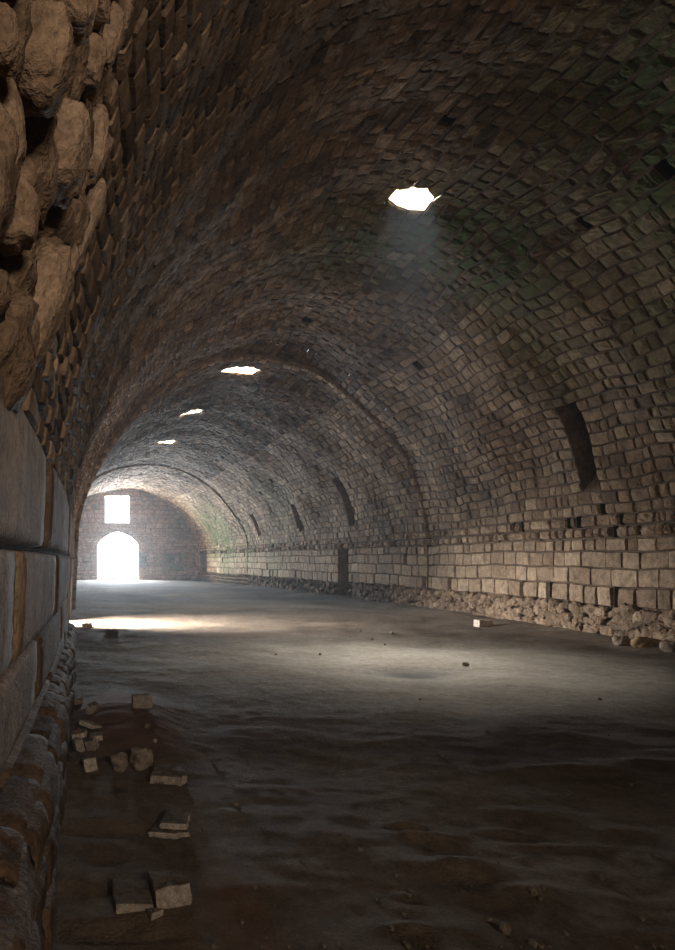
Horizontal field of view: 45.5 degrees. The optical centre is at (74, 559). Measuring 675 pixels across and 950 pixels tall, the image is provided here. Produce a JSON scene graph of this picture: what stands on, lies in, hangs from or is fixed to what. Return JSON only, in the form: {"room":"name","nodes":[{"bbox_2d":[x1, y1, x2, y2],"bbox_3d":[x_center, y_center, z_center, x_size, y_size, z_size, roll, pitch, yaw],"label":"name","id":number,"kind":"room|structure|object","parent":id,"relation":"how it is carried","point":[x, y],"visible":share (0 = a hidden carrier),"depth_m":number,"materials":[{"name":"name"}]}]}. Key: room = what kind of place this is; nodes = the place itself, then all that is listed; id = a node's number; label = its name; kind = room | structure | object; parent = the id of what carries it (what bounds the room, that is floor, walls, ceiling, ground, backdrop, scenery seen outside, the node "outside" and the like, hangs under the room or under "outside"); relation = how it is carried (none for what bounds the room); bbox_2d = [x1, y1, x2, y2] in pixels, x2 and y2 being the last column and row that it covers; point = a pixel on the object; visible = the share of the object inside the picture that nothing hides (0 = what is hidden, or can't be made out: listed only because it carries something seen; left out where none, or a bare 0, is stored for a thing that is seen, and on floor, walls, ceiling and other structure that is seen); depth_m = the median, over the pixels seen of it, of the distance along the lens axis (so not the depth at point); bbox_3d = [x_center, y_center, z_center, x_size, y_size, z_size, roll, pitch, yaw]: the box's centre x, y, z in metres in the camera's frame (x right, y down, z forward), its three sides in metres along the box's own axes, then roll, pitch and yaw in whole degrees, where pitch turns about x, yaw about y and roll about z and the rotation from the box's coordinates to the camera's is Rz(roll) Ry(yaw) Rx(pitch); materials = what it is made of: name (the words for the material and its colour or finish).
{"room":"vaulted stone hall","nodes":[
{"label":"vaulted stone hall","id":0,"kind":"room"},
{"bbox_2d":[0,0,133,786],"bbox_3d":[-0.976,-1.312,27.028,2.274,6.425,62.050,0,0,-2],"label":"wall","id":1,"kind":"structure","parent":0,"point":[56,144],"depth_m":2.89,"materials":[{"name":"stone"}]},
{"bbox_2d":[0,623,76,949],"bbox_3d":[-0.226,1.250,5.049,0.397,0.700,17.904,0,0,1],"label":"stone ledge","id":2,"kind":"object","parent":1,"relation":"attached to","point":[33,799],"depth_m":2.89,"materials":[{"name":"stone"}]},
{"bbox_2d":[94,463,248,548],"bbox_3d":[4.425,-3.368,45.534,12.970,5.456,0.083,0,0,0],"label":"trim","id":3,"kind":"structure","parent":1,"relation":"attached to","point":[135,465],"depth_m":45.51,"materials":[{"name":"stone"}]},
{"bbox_2d":[77,489,198,579],"bbox_3d":[3.600,-2.200,58.224,14.400,8.200,0.551,0,0,0],"label":"wall","id":4,"kind":"structure","parent":0,"point":[167,546],"depth_m":58.00,"materials":[{"name":"stone"}]},
{"bbox_2d":[105,496,128,522],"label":"window","id":5,"kind":"structure","parent":4,"relation":"in","point":[105,496],"depth_m":58.95,"materials":[{"name":"stone"}]},
{"bbox_2d":[112,532,137,579],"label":"door frame","id":6,"kind":"structure","parent":4,"relation":"in","point":[116,532],"depth_m":58.70,"materials":[{"name":"stone"}]},
{"bbox_2d":[21,0,674,550],"bbox_3d":[4.475,-4.037,27.000,14.950,6.793,62.000,0,0,0],"label":"ceiling","id":7,"kind":"structure","parent":0,"point":[258,147],"depth_m":12.93,"materials":[{"name":"stone"}]},
{"bbox_2d":[159,431,175,443],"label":"window","id":8,"kind":"structure","parent":7,"relation":"attached to","point":[166,441],"depth_m":38.25,"materials":[{"name":"stone"}]},
{"bbox_2d":[182,402,201,414],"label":"window","id":9,"kind":"structure","parent":7,"relation":"attached to","point":[197,410],"depth_m":31.40,"materials":[{"name":"stone"}]},
{"bbox_2d":[221,342,258,373],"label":"window","id":10,"kind":"structure","parent":7,"relation":"attached to","point":[245,370],"depth_m":25.58,"materials":[{"name":"stone"}]},
{"bbox_2d":[74,353,428,539],"bbox_3d":[5.715,-3.684,23.532,11.590,6.088,0.087,0,0,0],"label":"trim","id":11,"kind":"structure","parent":7,"relation":"attached to","point":[201,363],"depth_m":23.50,"materials":[{"name":"stone"}]},
{"bbox_2d":[249,514,260,536],"bbox_3d":[10.782,-2.146,42.300,1.036,1.575,0.700,0,0,0],"label":"window","id":12,"kind":"structure","parent":7,"relation":"attached to","point":[251,515],"depth_m":42.66,"materials":[{"name":"stone"}]},
{"bbox_2d":[290,504,304,531],"bbox_3d":[10.982,-2.157,35.000,1.005,1.590,0.620,0,0,0],"label":"window","id":13,"kind":"structure","parent":7,"relation":"attached to","point":[299,522],"depth_m":35.31,"materials":[{"name":"stone"}]},
{"bbox_2d":[332,477,363,525],"bbox_3d":[11.050,-2.454,29.100,1.236,2.201,0.620,0,0,0],"label":"window","id":14,"kind":"structure","parent":7,"relation":"attached to","point":[339,484],"depth_m":29.41,"materials":[{"name":"stone"}]},
{"bbox_2d":[384,155,434,209],"bbox_3d":[6.470,-7.287,13.500,1.091,1.336,0.920,0,0,0],"label":"window","id":15,"kind":"structure","parent":7,"relation":"attached to","point":[413,198],"depth_m":13.96,"materials":[{"name":"stone"}]},
{"bbox_2d":[555,398,611,491],"bbox_3d":[10.837,-2.455,15.250,1.078,2.077,0.600,0,0,0],"label":"window","id":16,"kind":"structure","parent":7,"relation":"attached to","point":[573,421],"depth_m":15.55,"materials":[{"name":"stone"}]},
{"bbox_2d":[52,577,674,949],"bbox_3d":[4.050,1.552,30.514,17.100,0.278,71.028,0,0,0],"label":"floor","id":17,"kind":"structure","parent":0,"point":[309,769],"depth_m":5.32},
{"bbox_2d":[68,751,85,763],"bbox_3d":[0.022,1.558,5.681,0.113,0.096,0.148,0,0,-28],"label":"rubble stone","id":18,"kind":"object","parent":17,"relation":"on","point":[75,757],"visible":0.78,"depth_m":5.66,"materials":[{"name":"stone"}]},
{"bbox_2d":[72,737,84,751],"bbox_3d":[0.027,1.516,5.940,0.094,0.118,0.122,0,0,-11],"label":"rubble stone","id":19,"kind":"object","parent":17,"relation":"on","point":[77,742],"visible":0.98,"depth_m":5.89,"materials":[{"name":"stone"}]},
{"bbox_2d":[74,698,82,704],"bbox_3d":[0.037,1.520,7.776,0.116,0.078,0.074,0,0,-15],"label":"rubble stone","id":20,"kind":"object","parent":17,"relation":"on","point":[77,701],"visible":0.81,"depth_m":7.75,"materials":[{"name":"stone"}]},
{"bbox_2d":[71,729,86,738],"bbox_3d":[0.039,1.527,6.343,0.152,0.085,0.112,0,0,-14],"label":"rubble stone","id":21,"kind":"object","parent":17,"relation":"on","point":[81,733],"visible":0.87,"depth_m":6.30,"materials":[{"name":"stone"}]},
{"bbox_2d":[81,622,91,626],"bbox_3d":[0.284,1.566,17.479,0.275,0.139,0.235,0,0,-6],"label":"flat stone","id":22,"kind":"object","parent":17,"relation":"on","point":[84,624],"visible":0.97,"depth_m":17.39,"materials":[{"name":"brown stone"}]},
{"bbox_2d":[81,756,97,771],"bbox_3d":[0.115,1.546,5.476,0.123,0.126,0.123,0,0,-12],"label":"rubble stone","id":23,"kind":"object","parent":17,"relation":"on","point":[89,764],"visible":0.98,"depth_m":5.43,"materials":[{"name":"stone"}]},
{"bbox_2d":[79,720,101,728],"bbox_3d":[0.174,1.492,6.510,0.290,0.091,0.084,0,0,39],"label":"rubble stone","id":24,"kind":"object","parent":17,"relation":"on","point":[89,724],"visible":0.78,"depth_m":6.51,"materials":[{"name":"stone"}]},
{"bbox_2d":[84,737,98,750],"bbox_3d":[0.140,1.513,5.934,0.109,0.134,0.102,0,0,22],"label":"rubble stone","id":25,"kind":"object","parent":17,"relation":"on","point":[91,743],"visible":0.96,"depth_m":5.91,"materials":[{"name":"stone"}]},
{"bbox_2d":[85,701,97,714],"bbox_3d":[0.164,1.430,6.994,0.072,0.106,0.213,0,0,26],"label":"rubble stone","id":26,"kind":"object","parent":17,"relation":"on","point":[91,708],"visible":0.99,"depth_m":6.94,"materials":[{"name":"stone"}]},
{"bbox_2d":[90,732,102,740],"bbox_3d":[0.184,1.509,6.165,0.119,0.082,0.098,0,0,-16],"label":"rubble stone","id":27,"kind":"object","parent":17,"relation":"on","point":[98,735],"visible":0.78,"depth_m":6.13,"materials":[{"name":"stone"}]},
{"bbox_2d":[105,629,118,633],"bbox_3d":[0.782,1.528,15.352,0.297,0.118,0.235,0,0,-6],"label":"flat stone","id":28,"kind":"object","parent":17,"relation":"on","point":[110,631],"visible":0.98,"depth_m":15.28,"materials":[{"name":"grey stone"}]},
{"bbox_2d":[110,752,127,772],"bbox_3d":[0.328,1.515,5.423,0.144,0.146,0.116,0,0,24],"label":"rounded stone","id":29,"kind":"object","parent":17,"relation":"on","point":[119,761],"visible":1,"depth_m":5.38,"materials":[{"name":"brown stone"}]},
{"bbox_2d":[112,879,152,913],"bbox_3d":[0.262,1.548,3.338,0.175,0.054,0.261,0,0,-1],"label":"stone slab","id":30,"kind":"object","parent":17,"relation":"on","point":[129,895],"visible":0.98,"depth_m":3.29,"materials":[{"name":"stone"}]},
{"bbox_2d":[129,747,152,770],"bbox_3d":[0.495,1.489,5.448,0.169,0.166,0.164,0,0,-33],"label":"rounded stone","id":31,"kind":"object","parent":17,"relation":"on","point":[140,758],"visible":1,"depth_m":5.40,"materials":[{"name":"brown stone"}]},
{"bbox_2d":[131,693,152,707],"bbox_3d":[0.653,1.367,7.056,0.199,0.128,0.127,0,0,-2],"label":"brick","id":32,"kind":"object","parent":17,"relation":"on","point":[144,700],"visible":1,"depth_m":7.00,"materials":[{"name":"stone"}]},
{"bbox_2d":[147,907,162,920],"bbox_3d":[0.354,1.541,3.162,0.071,0.031,0.051,0,0,-20],"label":"stone fragment","id":33,"kind":"object","parent":17,"relation":"on","point":[153,913],"visible":1,"depth_m":3.15,"materials":[{"name":"stone"}]},
{"bbox_2d":[149,764,186,785],"bbox_3d":[0.669,1.538,5.209,0.267,0.082,0.321,0,0,7],"label":"stone slab","id":34,"kind":"object","parent":17,"relation":"on","point":[172,774],"visible":1,"depth_m":5.10,"materials":[{"name":"stone"}]},
{"bbox_2d":[148,819,190,839],"bbox_3d":[0.560,1.557,4.186,0.231,0.034,0.230,0,0,19],"label":"stone slab","id":35,"kind":"object","parent":17,"relation":"on","point":[155,831],"visible":0.73,"depth_m":4.11,"materials":[{"name":"stone"}]},
{"bbox_2d":[160,808,190,829],"bbox_3d":[0.598,1.522,4.271,0.156,0.046,0.281,0,0,16],"label":"stone slab","id":36,"kind":"object","parent":35,"relation":"on","point":[178,819],"visible":1,"depth_m":4.21,"materials":[{"name":"stone"}]},
{"bbox_2d":[148,869,191,908],"bbox_3d":[0.429,1.518,3.352,0.174,0.124,0.206,0,0,-8],"label":"stone block","id":37,"kind":"object","parent":17,"relation":"on","point":[168,889],"visible":0.96,"depth_m":3.28,"materials":[{"name":"stone"}]},
{"bbox_2d":[405,942,410,948],"bbox_3d":[1.342,1.559,2.927,0.021,0.022,0.027,0,0,-11],"label":"pebble","id":38,"kind":"object","parent":17,"relation":"on","point":[407,945],"visible":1,"depth_m":2.92,"materials":[{"name":"stone"}]},
{"bbox_2d":[473,619,492,626],"bbox_3d":[9.856,1.529,17.515,0.347,0.180,0.228,0,0,-6],"label":"block","id":39,"kind":"object","parent":17,"relation":"on","point":[477,623],"visible":0.94,"depth_m":17.42,"materials":[{"name":"beige stone"}]},
{"bbox_2d":[499,922,511,934],"bbox_3d":[1.808,1.550,3.047,0.047,0.050,0.054,0,0,28],"label":"pebble","id":40,"kind":"object","parent":17,"relation":"on","point":[504,928],"visible":1,"depth_m":3.03,"materials":[{"name":"stone"}]},
{"bbox_2d":[528,888,537,896],"bbox_3d":[2.142,1.555,3.389,0.037,0.032,0.035,0,0,13],"label":"pebble","id":41,"kind":"object","parent":17,"relation":"on","point":[532,891],"visible":1,"depth_m":3.38,"materials":[{"name":"stone"}]},
{"bbox_2d":[528,939,538,948],"bbox_3d":[1.857,1.556,2.938,0.037,0.032,0.034,0,0,-41],"label":"pebble","id":42,"kind":"object","parent":17,"relation":"on","point":[532,943],"visible":1,"depth_m":2.93,"materials":[{"name":"stone"}]},
{"bbox_2d":[561,930,568,936],"bbox_3d":[2.056,1.567,3.040,0.024,0.025,0.027,0,0,-4],"label":"pebble","id":43,"kind":"object","parent":17,"relation":"on","point":[564,933],"visible":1,"depth_m":3.03,"materials":[{"name":"stone"}]},
{"bbox_2d":[612,636,630,645],"bbox_3d":[10.138,1.510,13.446,0.300,0.228,0.229,0,0,-7],"label":"stone","id":44,"kind":"object","parent":17,"relation":"on","point":[617,640],"visible":0.94,"depth_m":13.37,"materials":[{"name":"grey stone"}]},
{"bbox_2d":[630,636,660,647],"bbox_3d":[10.250,1.507,13.021,0.480,0.256,0.258,0,0,17],"label":"stone","id":45,"kind":"object","parent":17,"relation":"on","point":[641,642],"visible":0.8,"depth_m":12.94,"materials":[{"name":"brown stone"}]},
{"bbox_2d":[659,640,674,652],"bbox_3d":[10.261,1.492,12.429,0.397,0.260,0.349,0,0,-6],"label":"stone","id":46,"kind":"object","parent":17,"relation":"on","point":[665,645],"visible":0.86,"depth_m":12.36,"materials":[{"name":"grey stone"}]},
{"bbox_2d":[197,522,674,640],"bbox_3d":[10.995,0.600,27.006,1.838,2.600,62.008,0,0,-1],"label":"wall","id":47,"kind":"structure","parent":0,"point":[619,580],"depth_m":18.41,"materials":[{"name":"stone"}]},
{"bbox_2d":[200,551,206,574],"bbox_3d":[10.441,0.248,56.450,0.897,1.896,2.177,0,0,-4],"label":"door","id":48,"kind":"structure","parent":47,"relation":"in","point":[203,559],"depth_m":57.50,"materials":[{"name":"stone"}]},
{"bbox_2d":[339,549,360,595],"bbox_3d":[11.664,0.571,30.250,0.934,2.059,1.100,0,0,0],"label":"door","id":49,"kind":"structure","parent":47,"relation":"in","point":[344,572],"depth_m":30.80,"materials":[{"name":"stone"}]}
]}

